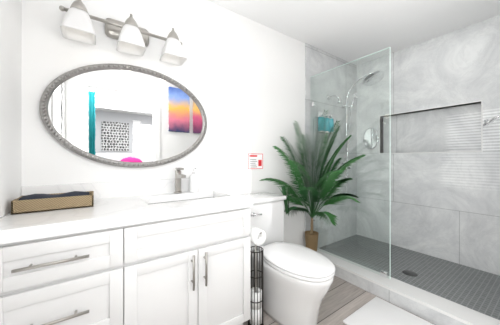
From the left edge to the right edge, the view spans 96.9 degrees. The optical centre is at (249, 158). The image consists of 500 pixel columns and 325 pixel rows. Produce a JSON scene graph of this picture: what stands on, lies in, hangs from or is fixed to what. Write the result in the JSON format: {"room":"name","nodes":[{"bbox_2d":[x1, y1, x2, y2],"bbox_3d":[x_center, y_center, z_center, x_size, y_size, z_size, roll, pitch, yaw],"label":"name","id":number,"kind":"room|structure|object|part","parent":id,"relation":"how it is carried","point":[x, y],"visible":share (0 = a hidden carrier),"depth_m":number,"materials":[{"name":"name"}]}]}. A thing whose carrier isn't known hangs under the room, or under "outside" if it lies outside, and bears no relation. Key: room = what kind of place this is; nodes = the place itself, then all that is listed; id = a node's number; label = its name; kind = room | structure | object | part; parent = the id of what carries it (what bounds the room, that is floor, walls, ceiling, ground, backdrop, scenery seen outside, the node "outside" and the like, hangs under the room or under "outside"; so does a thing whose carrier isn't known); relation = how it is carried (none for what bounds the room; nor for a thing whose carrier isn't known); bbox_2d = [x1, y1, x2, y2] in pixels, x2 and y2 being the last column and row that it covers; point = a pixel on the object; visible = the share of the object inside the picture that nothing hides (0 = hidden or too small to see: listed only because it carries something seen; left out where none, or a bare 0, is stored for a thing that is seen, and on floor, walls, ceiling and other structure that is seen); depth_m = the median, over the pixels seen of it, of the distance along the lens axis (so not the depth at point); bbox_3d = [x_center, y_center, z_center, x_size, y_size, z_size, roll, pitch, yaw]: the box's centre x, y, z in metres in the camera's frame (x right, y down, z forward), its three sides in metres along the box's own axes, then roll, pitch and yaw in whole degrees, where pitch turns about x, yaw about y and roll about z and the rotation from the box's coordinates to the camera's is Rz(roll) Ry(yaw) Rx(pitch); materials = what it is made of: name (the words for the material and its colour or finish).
{"room":"bathroom","nodes":[
{"label":"bathroom","id":0,"kind":"room"},
{"bbox_2d":[0,0,21,218],"bbox_3d":[-0.710,-0.090,0.357,0.100,2.440,2.200,0,0,-35],"label":"wall","id":1,"kind":"structure","parent":0,"point":[10,99],"depth_m":1.05,"materials":[{"name":"white paint"}]},
{"bbox_2d":[22,0,304,246],"bbox_3d":[0.094,-0.090,2.203,3.536,2.440,0.100,0,0,-35],"label":"wall","id":2,"kind":"structure","parent":0,"point":[241,78],"depth_m":1.81,"materials":[{"name":"white paint"}]},
{"bbox_2d":[39,63,206,167],"bbox_3d":[-0.758,-0.285,1.514,1.000,0.690,0.044,0,0,-35],"label":"oval mirror","id":3,"kind":"object","parent":2,"relation":"attached to","point":[125,115],"visible":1,"depth_m":1.46,"materials":[{"name":"silver metal"}]},
{"bbox_2d":[59,0,186,65],"bbox_3d":[-0.759,-0.792,1.401,0.693,0.226,0.228,0,0,-35],"label":"sconce","id":4,"kind":"object","parent":2,"relation":"attached to","point":[130,36],"visible":1,"depth_m":1.34,"materials":[{"name":"white glass"}]},
{"bbox_3d":[-0.944,-0.744,1.225,0.152,0.130,0.152,0,0,-35],"label":"lamp shade","id":5,"kind":"part","parent":4,"relation":"part of","materials":[{"name":"white glass"}]},
{"bbox_3d":[-0.735,-0.744,1.371,0.152,0.130,0.152,0,0,-35],"label":"lamp shade","id":6,"kind":"part","parent":4,"relation":"part of","materials":[{"name":"white glass"}]},
{"bbox_3d":[-0.526,-0.744,1.518,0.152,0.130,0.152,0,0,-35],"label":"lamp shade","id":7,"kind":"part","parent":4,"relation":"part of","materials":[{"name":"white glass"}]},
{"bbox_2d":[247,153,262,169],"bbox_3d":[0.052,0.022,2.108,0.185,0.155,0.007,0,0,-35],"label":"sign","id":8,"kind":"object","parent":2,"relation":"attached to","point":[254,160],"visible":1,"depth_m":2.10,"materials":[{"name":"white paper"}]},
{"bbox_2d":[305,43,356,247],"bbox_3d":[1.058,-0.090,2.811,1.060,2.440,0.012,0,0,-35],"label":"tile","id":9,"kind":"structure","parent":2,"relation":"attached to","point":[318,61],"depth_m":2.79,"materials":[{"name":"tile"}]},
{"bbox_2d":[316,112,336,169],"bbox_3d":[0.951,-0.203,2.668,0.380,0.685,0.097,0,0,-35],"label":"soap shelf","id":10,"kind":"object","parent":9,"relation":"attached to","point":[328,121],"depth_m":2.61,"materials":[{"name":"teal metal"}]},
{"bbox_2d":[327,95,341,103],"bbox_3d":[1.019,-0.723,2.658,0.066,0.135,0.190,0,0,-35],"label":"shower","id":11,"kind":"object","parent":9,"relation":"attached to","point":[339,99],"depth_m":2.63,"materials":[{"name":"silver metal"}]},
{"bbox_2d":[350,70,384,168],"bbox_3d":[1.370,-0.432,2.695,0.232,1.133,0.467,0,0,-35],"label":"shower head","id":12,"kind":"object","parent":9,"relation":"attached to","point":[374,80],"depth_m":2.60,"materials":[{"name":"silver metal"}]},
{"bbox_2d":[346,75,366,159],"bbox_3d":[1.342,-0.451,2.737,0.022,1.121,0.341,0,0,-35],"label":"shower rail","id":13,"kind":"object","parent":12,"relation":"attached to","point":[354,83],"depth_m":2.86,"materials":[{"name":"silver metal"}]},
{"bbox_2d":[317,248,499,324],"bbox_3d":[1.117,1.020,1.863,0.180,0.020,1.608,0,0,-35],"label":"sill","id":14,"kind":"structure","parent":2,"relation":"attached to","point":[460,313],"depth_m":1.65,"materials":[{"name":"white stone"}]},
{"bbox_2d":[310,47,389,277],"bbox_3d":[0.935,0.035,2.202,0.028,1.946,0.840,0,0,-35],"label":"glass","id":15,"kind":"object","parent":14,"relation":"on","point":[382,272],"visible":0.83,"depth_m":2.08,"materials":[{"name":"clear glass"}]},
{"bbox_2d":[243,276,434,324],"bbox_3d":[0.697,1.155,1.343,3.536,0.050,2.200,0,0,-35],"label":"floor","id":16,"kind":"structure","parent":0,"point":[342,300],"depth_m":1.73,"materials":[{"name":"brown wood"}]},
{"bbox_2d":[0,177,252,324],"bbox_3d":[-0.602,0.640,1.291,1.143,0.980,0.589,0,0,-35],"label":"bathroom vanity","id":17,"kind":"object","parent":16,"relation":"on","point":[151,252],"visible":1,"depth_m":1.06,"materials":[{"name":"white wood"}]},
{"bbox_3d":[-0.751,0.620,0.849,0.220,0.012,0.037,0,0,-35],"label":"handle","id":18,"kind":"part","parent":17,"relation":"part of","materials":[{"name":"silver metal"}]},
{"bbox_3d":[-0.751,0.395,0.849,0.220,0.012,0.037,0,0,-35],"label":"handle","id":19,"kind":"part","parent":17,"relation":"part of","materials":[{"name":"silver metal"}]},
{"bbox_3d":[-0.750,0.620,0.883,0.424,0.256,0.021,0,0,-35],"label":"drawer","id":20,"kind":"part","parent":17,"relation":"part of","materials":[{"name":"white wood"}]},
{"bbox_3d":[-0.750,0.395,0.883,0.424,0.160,0.021,0,0,-35],"label":"drawer","id":21,"kind":"part","parent":17,"relation":"part of","materials":[{"name":"white wood"}]},
{"bbox_2d":[0,177,252,248],"bbox_3d":[-0.609,0.225,1.302,1.143,0.150,0.562,0,0,-35],"label":"countertop","id":22,"kind":"structure","parent":17,"relation":"on","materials":[{"name":"stone"}]},
{"bbox_2d":[11,191,93,214],"bbox_3d":[-0.991,0.211,1.143,0.300,0.074,0.180,0,0,-35],"label":"wicker tray","id":23,"kind":"object","parent":22,"relation":"on","point":[31,203],"visible":1,"depth_m":1.07,"materials":[{"name":"brown wicker"}]},
{"bbox_2d":[174,167,185,192],"bbox_3d":[-0.498,0.156,1.582,0.056,0.184,0.153,0,0,-35],"label":"faucet","id":24,"kind":"object","parent":22,"relation":"on","point":[179,176],"visible":0.98,"depth_m":1.60,"materials":[{"name":"silver metal"}]},
{"bbox_3d":[-0.486,0.128,1.564,0.034,0.035,0.110,0,0,-35],"label":"spout","id":25,"kind":"part","parent":24,"relation":"part of","materials":[{"name":"silver metal"}]},
{"bbox_2d":[189,167,197,191],"bbox_3d":[-0.427,0.157,1.681,0.066,0.182,0.073,0,0,-35],"label":"soap dispenser","id":26,"kind":"object","parent":22,"relation":"on","point":[193,182],"visible":1,"depth_m":1.66,"materials":[{"name":"white plastic"}]},
{"bbox_3d":[-0.431,0.752,1.107,0.348,0.520,0.021,0,0,-35],"label":"door","id":27,"kind":"part","parent":17,"relation":"part of","materials":[{"name":"white wood"}]},
{"bbox_3d":[-0.288,0.395,1.208,0.697,0.160,0.021,0,0,-35],"label":"drawer","id":28,"kind":"part","parent":17,"relation":"part of","materials":[{"name":"white wood"}]},
{"bbox_3d":[-0.300,0.595,1.165,0.011,0.180,0.037,0,0,-35],"label":"handle","id":29,"kind":"part","parent":17,"relation":"part of","materials":[{"name":"silver metal"}]},
{"bbox_3d":[-0.242,0.595,1.206,0.011,0.180,0.037,0,0,-35],"label":"handle","id":30,"kind":"part","parent":17,"relation":"part of","materials":[{"name":"silver metal"}]},
{"bbox_3d":[-0.144,0.752,1.308,0.346,0.520,0.021,0,0,-35],"label":"door","id":31,"kind":"part","parent":17,"relation":"part of","materials":[{"name":"white wood"}]},
{"bbox_2d":[248,226,265,324],"bbox_3d":[0.038,0.798,1.492,0.110,0.661,0.134,0,0,-35],"label":"toilet paper stand","id":32,"kind":"object","parent":16,"relation":"on","point":[257,236],"visible":0.85,"depth_m":1.45,"materials":[{"name":"black metal"}]},
{"bbox_3d":[0.038,0.483,1.492,0.010,0.018,0.134,0,0,-35],"label":"arm","id":33,"kind":"part","parent":32,"relation":"part of"},
{"bbox_2d":[241,192,334,324],"bbox_3d":[0.229,0.724,1.673,0.430,0.812,0.872,0,0,-35],"label":"toilet","id":34,"kind":"object","parent":16,"relation":"on","point":[297,280],"visible":0.75,"depth_m":1.49,"materials":[{"name":"white ceramic"}]},
{"bbox_3d":[0.059,0.433,1.721,0.077,0.021,0.019,0,0,-35],"label":"lever arm","id":35,"kind":"part","parent":34,"relation":"part of"},
{"bbox_3d":[0.062,0.336,1.912,0.430,0.036,0.290,0,0,-35],"label":"tank lid","id":36,"kind":"part","parent":34,"relation":"part of","materials":[{"name":"white ceramic"}]},
{"bbox_3d":[0.237,0.928,1.662,0.376,0.404,0.830,0,0,-35],"label":"bowl","id":37,"kind":"part","parent":34,"relation":"part of","materials":[{"name":"white ceramic"}]},
{"bbox_3d":[0.318,0.713,1.546,0.374,0.022,0.553,0,0,-35],"label":"seat","id":38,"kind":"part","parent":34,"relation":"part of","materials":[{"name":"white plastic"}]},
{"bbox_3d":[0.318,0.687,1.547,0.380,0.028,0.562,0,0,-35],"label":"lid","id":39,"kind":"part","parent":34,"relation":"part of","materials":[{"name":"white plastic"}]},
{"bbox_2d":[259,110,364,251],"bbox_3d":[0.551,0.262,2.008,0.831,1.494,0.703,0,0,-35],"label":"palm plant","id":40,"kind":"object","parent":16,"relation":"on","point":[328,186],"visible":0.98,"depth_m":2.18,"materials":[{"name":"green plant"}]},
{"bbox_3d":[0.674,0.907,2.427,0.148,0.202,0.148,0,0,-35],"label":"pot","id":41,"kind":"part","parent":40,"relation":"part of","materials":[{"name":"wicker"}]},
{"bbox_2d":[343,297,433,324],"bbox_3d":[1.063,1.121,1.334,0.472,0.014,0.805,0,0,-35],"label":"rug","id":42,"kind":"object","parent":16,"relation":"on","point":[376,311],"visible":0.94,"depth_m":1.56,"materials":[{"name":"white fabric"}]},
{"bbox_2d":[320,235,499,319],"bbox_3d":[1.573,1.095,2.182,0.940,0.070,1.608,0,0,-35],"label":"shower floor mosaic","id":43,"kind":"object","parent":16,"relation":"on","point":[471,288],"visible":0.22,"depth_m":2.07},
{"bbox_2d":[402,270,417,276],"bbox_3d":[1.481,1.058,2.051,0.120,0.003,0.120,0,0,-35],"label":"floor drain","id":44,"kind":"object","parent":43,"relation":"on","point":[410,273],"visible":1,"depth_m":2.04,"materials":[{"name":"grey metal"}]},
{"bbox_2d":[208,0,499,65],"bbox_3d":[0.697,-1.335,1.343,3.536,0.050,2.200,0,0,-35],"label":"ceiling","id":45,"kind":"structure","parent":0,"point":[349,30],"depth_m":2.08,"materials":[{"name":"white paint"}]},
{"bbox_2d":[357,15,499,275],"bbox_3d":[2.133,-0.090,2.289,0.100,2.440,2.100,0,0,-35],"label":"wall","id":46,"kind":"structure","parent":0,"point":[460,65],"depth_m":2.38,"materials":[{"name":"tile"}]},
{"bbox_2d":[363,128,378,148],"bbox_3d":[1.604,-0.270,2.938,0.014,0.280,0.200,0,0,-35],"label":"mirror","id":47,"kind":"object","parent":46,"relation":"attached to","point":[373,137],"depth_m":2.92,"materials":[{"name":"silver metal"}]},
{"bbox_2d":[379,100,482,153],"bbox_3d":[1.972,-0.310,2.505,0.094,0.492,0.932,0,0,-35],"label":"trim","id":48,"kind":"structure","parent":46,"relation":"attached to","point":[381,126],"depth_m":2.40,"materials":[{"name":"white metal"}]},
{"bbox_3d":[1.993,-0.090,1.434,1.110,2.440,0.100,0,0,-35],"label":"wall","id":49,"kind":"structure","parent":0,"visible":0},
{"bbox_2d":[482,115,499,126],"bbox_3d":[2.194,-0.342,1.852,0.100,0.116,0.352,0,0,-35],"label":"shower head","id":50,"kind":"object","parent":49,"relation":"attached to","point":[487,122],"visible":1,"depth_m":1.94},
{"bbox_3d":[2.207,-0.356,1.834,0.020,0.048,0.300,0,0,-35],"label":"arm","id":51,"kind":"part","parent":50,"relation":"part of"},
{"bbox_3d":[1.251,0.110,2.867,0.100,0.040,0.040,0,0,-35],"label":"valve","id":52,"kind":"object","parent":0,"visible":0},
{"bbox_2d":[345,114,350,192],"bbox_3d":[1.224,-0.040,2.818,0.114,1.062,0.063,0,0,-35],"label":"hose","id":53,"kind":"object","parent":52,"relation":"attached to","point":[346,176],"depth_m":2.80,"materials":[{"name":"silver metal"}]}
]}

